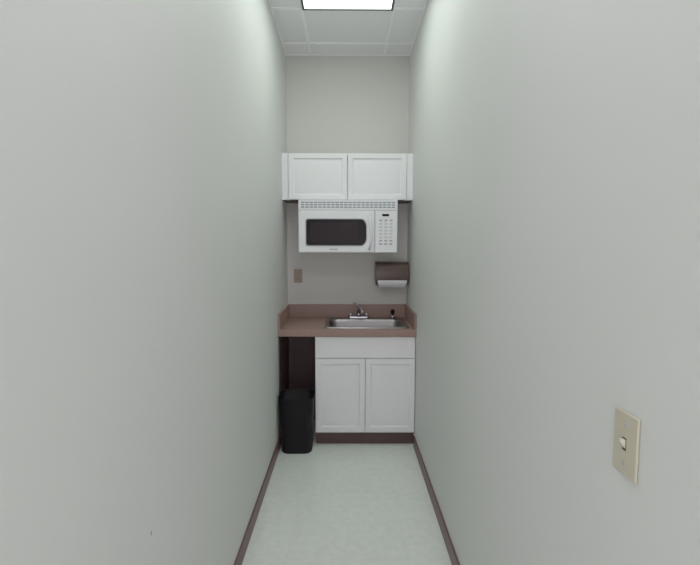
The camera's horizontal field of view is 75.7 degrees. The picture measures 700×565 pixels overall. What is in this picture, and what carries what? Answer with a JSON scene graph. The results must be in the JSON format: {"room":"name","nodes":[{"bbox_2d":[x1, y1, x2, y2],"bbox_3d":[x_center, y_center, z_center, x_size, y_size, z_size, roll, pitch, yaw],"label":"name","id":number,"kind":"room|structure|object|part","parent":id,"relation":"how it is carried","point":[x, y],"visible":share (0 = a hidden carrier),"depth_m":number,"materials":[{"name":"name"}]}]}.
{"room":"office kitchenette","nodes":[
{"label":"office kitchenette","id":0,"kind":"room"},
{"bbox_2d":[0,0,287,564],"bbox_3d":[-0.634,-0.161,1.652,0.100,3.463,5.526,0,5,0],"label":"wall","id":1,"kind":"structure","parent":0,"point":[144,265],"depth_m":1.21,"materials":[{"name":"white paint"}]},
{"bbox_2d":[234,436,280,564],"bbox_3d":[-0.580,1.544,1.480,0.012,0.094,4.700,0,5,0],"label":"baseboard","id":2,"kind":"structure","parent":1,"relation":"attached to","point":[243,547],"depth_m":2.82,"materials":[{"name":"plastic"}]},
{"bbox_2d":[242,419,451,564],"bbox_3d":[-0.013,1.616,1.803,1.350,0.100,5.526,0,5,0],"label":"floor","id":3,"kind":"structure","parent":0,"point":[330,504],"depth_m":2.89,"materials":[{"name":"tile"}]},
{"bbox_2d":[278,389,314,453],"bbox_3d":[-0.442,1.164,3.772,0.293,0.471,0.249,0,5,0],"label":"trash can","id":4,"kind":"object","parent":3,"relation":"on","point":[296,406],"visible":1,"depth_m":3.67,"materials":[{"name":"black plastic"}]},
{"bbox_2d":[315,337,414,443],"bbox_3d":[0.126,0.898,4.101,0.841,0.950,0.624,0,5,0],"label":"base cabinet","id":5,"kind":"object","parent":3,"relation":"on","point":[365,386],"visible":0.94,"depth_m":3.79,"materials":[{"name":"white laminate"}]},
{"bbox_3d":[-0.082,0.952,3.803,0.416,0.630,0.022,0,5,0],"label":"door","id":6,"kind":"part","parent":5,"relation":"part of","materials":[{"name":"white wood"}]},
{"bbox_2d":[278,304,416,435],"bbox_3d":[-0.025,0.804,4.081,1.148,1.140,0.649,0,5,0],"label":"countertop","id":7,"kind":"structure","parent":5,"relation":"on","point":[299,325],"depth_m":4.34,"materials":[{"name":"brown laminate"}]},
{"bbox_3d":[-0.596,0.897,4.088,0.008,0.951,0.606,0,5,0],"label":"panel","id":8,"kind":"part","parent":7,"relation":"part of","materials":[{"name":"brown laminate"}]},
{"bbox_3d":[-0.445,0.871,4.401,0.294,0.951,0.016,0,5,0],"label":"panel","id":9,"kind":"part","parent":7,"relation":"part of","materials":[{"name":"brown laminate"}]},
{"bbox_2d":[278,318,416,336],"bbox_3d":[-0.025,0.394,4.047,1.148,0.058,0.649,0,5,0],"label":"countertop","id":10,"kind":"structure","parent":7,"relation":"on","point":[293,327],"depth_m":3.73,"materials":[{"name":"brown laminate"}]},
{"bbox_2d":[348,302,368,317],"bbox_3d":[0.083,0.268,4.183,0.199,0.147,0.233,0,5,0],"label":"faucet","id":11,"kind":"object","parent":7,"relation":"on","point":[359,310],"visible":1,"depth_m":4.26,"materials":[{"name":"silver metal"}]},
{"bbox_3d":[0.082,0.327,4.278,0.199,0.014,0.043,0,5,0],"label":"plate","id":12,"kind":"part","parent":11,"relation":"part of","materials":[{"name":"silver metal"}]},
{"bbox_3d":[0.095,0.263,4.168,0.033,0.080,0.207,-1,5,-9],"label":"spout","id":13,"kind":"part","parent":11,"relation":"part of","materials":[{"name":"silver metal"}]},
{"bbox_2d":[324,317,408,328],"bbox_3d":[0.136,0.446,4.057,0.724,0.188,0.540,0,5,0],"label":"sink","id":14,"kind":"object","parent":7,"relation":"in","point":[331,322],"visible":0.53,"depth_m":4.21,"materials":[{"name":"silver metal"}]},
{"bbox_2d":[390,309,394,317],"bbox_3d":[0.404,0.293,4.267,0.048,0.084,0.068,0,5,0],"label":"sprayer","id":15,"kind":"object","parent":14,"relation":"on","point":[392,311],"visible":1,"depth_m":4.26,"materials":[{"name":"black plastic"}]},
{"bbox_3d":[0.128,0.542,3.770,0.835,0.178,0.022,0,5,0],"label":"false drawer","id":16,"kind":"part","parent":5,"relation":"part of","materials":[{"name":"white wood"}]},
{"bbox_3d":[0.338,0.953,3.805,0.415,0.630,0.022,0,5,0],"label":"door","id":17,"kind":"part","parent":5,"relation":"part of","materials":[{"name":"white wood"}]},
{"bbox_2d":[286,56,409,303],"bbox_3d":[-0.025,-0.385,4.359,1.150,3.463,0.100,0,5,0],"label":"wall","id":18,"kind":"structure","parent":0,"point":[335,104],"depth_m":4.22,"materials":[{"name":"white paint"}]},
{"bbox_2d":[294,269,301,282],"bbox_3d":[-0.499,-0.064,4.328,0.082,0.128,0.011,0,5,0],"label":"wall outlet","id":19,"kind":"object","parent":18,"relation":"attached to","point":[297,272],"visible":1,"depth_m":4.33,"materials":[{"name":"brown plastic"}]},
{"bbox_2d":[289,304,404,317],"bbox_3d":[-0.026,0.274,4.353,1.148,0.130,0.020,0,5,0],"label":"backsplash","id":20,"kind":"structure","parent":18,"relation":"attached to","point":[296,310],"depth_m":4.34,"materials":[{"name":"brown laminate"}]},
{"bbox_2d":[282,153,412,203],"bbox_3d":[-0.023,-0.939,4.095,1.148,0.406,0.330,0,5,0],"label":"upper cabinet","id":21,"kind":"object","parent":18,"relation":"attached to","point":[305,176],"visible":0.98,"depth_m":3.93,"materials":[{"name":"white laminate"}]},
{"bbox_3d":[-0.281,-0.927,3.940,0.514,0.398,0.022,0,5,0],"label":"door","id":22,"kind":"part","parent":21,"relation":"part of","materials":[{"name":"white wood"}]},
{"bbox_3d":[-0.023,-0.742,4.127,1.148,0.008,0.299,0,5,0],"label":"panel","id":23,"kind":"part","parent":21,"relation":"part of","materials":[{"name":"brown laminate"}]},
{"bbox_2d":[298,200,397,252],"bbox_3d":[-0.019,-0.502,4.069,0.859,0.458,0.453,0,5,0],"label":"microwave","id":24,"kind":"object","parent":21,"relation":"attached to","point":[325,226],"visible":1,"depth_m":3.89,"materials":[{"name":"white plastic"}]},
{"bbox_3d":[-0.116,-0.443,3.913,0.660,0.363,0.034,0,5,0],"label":"door","id":25,"kind":"part","parent":24,"relation":"part of","materials":[{"name":"white plastic"}]},
{"bbox_3d":[0.173,-0.433,3.876,0.030,0.310,0.062,-2,5,-26],"label":"handle","id":26,"kind":"part","parent":24,"relation":"part of","materials":[{"name":"white plastic"}]},
{"bbox_3d":[0.314,-0.443,3.917,0.193,0.363,0.032,0,5,0],"label":"control panel","id":27,"kind":"part","parent":24,"relation":"part of","materials":[{"name":"white plastic"}]},
{"bbox_3d":[0.237,-0.926,3.943,0.514,0.398,0.022,0,5,0],"label":"door","id":28,"kind":"part","parent":21,"relation":"part of","materials":[{"name":"white wood"}]},
{"bbox_2d":[374,261,408,286],"bbox_3d":[0.389,-0.077,4.231,0.309,0.237,0.212,0,5,0],"label":"paper towel dispenser","id":29,"kind":"object","parent":18,"relation":"attached to","point":[386,273],"visible":1,"depth_m":4.14,"materials":[{"name":"brown plastic"}]},
{"bbox_2d":[378,280,406,286],"bbox_3d":[0.388,0.013,4.158,0.270,0.070,0.053,0,5,0],"label":"paper towel","id":30,"kind":"object","parent":29,"relation":"hanging from","point":[382,283],"depth_m":4.14,"materials":[{"name":"white paper"}]},
{"bbox_2d":[270,0,425,53],"bbox_3d":[-0.006,-1.935,1.508,1.350,0.100,5.526,0,5,0],"label":"ceiling","id":31,"kind":"structure","parent":0,"point":[322,26],"depth_m":3.65,"materials":[{"name":"tile"}]},
{"bbox_2d":[301,0,394,10],"bbox_3d":[-0.013,-1.972,2.764,0.670,0.014,1.138,0,5,0],"label":"recessed light","id":32,"kind":"object","parent":31,"relation":"in","point":[326,5],"visible":1,"depth_m":3.27,"materials":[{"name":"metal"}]},
{"bbox_2d":[268,0,427,55],"bbox_3d":[-0.006,-1.881,1.512,1.150,0.009,5.326,0,5,0],"label":"trim","id":33,"kind":"structure","parent":31,"relation":"attached to","point":[308,42],"depth_m":3.90,"materials":[{"name":"metal"}]},
{"bbox_2d":[407,0,699,564],"bbox_3d":[0.616,-0.159,1.659,0.100,3.463,5.526,0,5,0],"label":"wall","id":34,"kind":"structure","parent":0,"point":[553,237],"depth_m":1.25,"materials":[{"name":"white paint"}]},
{"bbox_2d":[413,436,459,564],"bbox_3d":[0.558,1.546,1.487,0.012,0.094,4.700,0,5,0],"label":"baseboard","id":35,"kind":"structure","parent":34,"relation":"attached to","point":[450,548],"depth_m":2.82,"materials":[{"name":"plastic"}]},
{"bbox_2d":[612,406,640,483],"bbox_3d":[0.560,0.331,0.922,0.017,0.132,0.078,0,5,0],"label":"light switch","id":36,"kind":"object","parent":34,"relation":"attached to","point":[627,427],"visible":1,"depth_m":0.92,"materials":[{"name":"beige plastic"}]}
]}

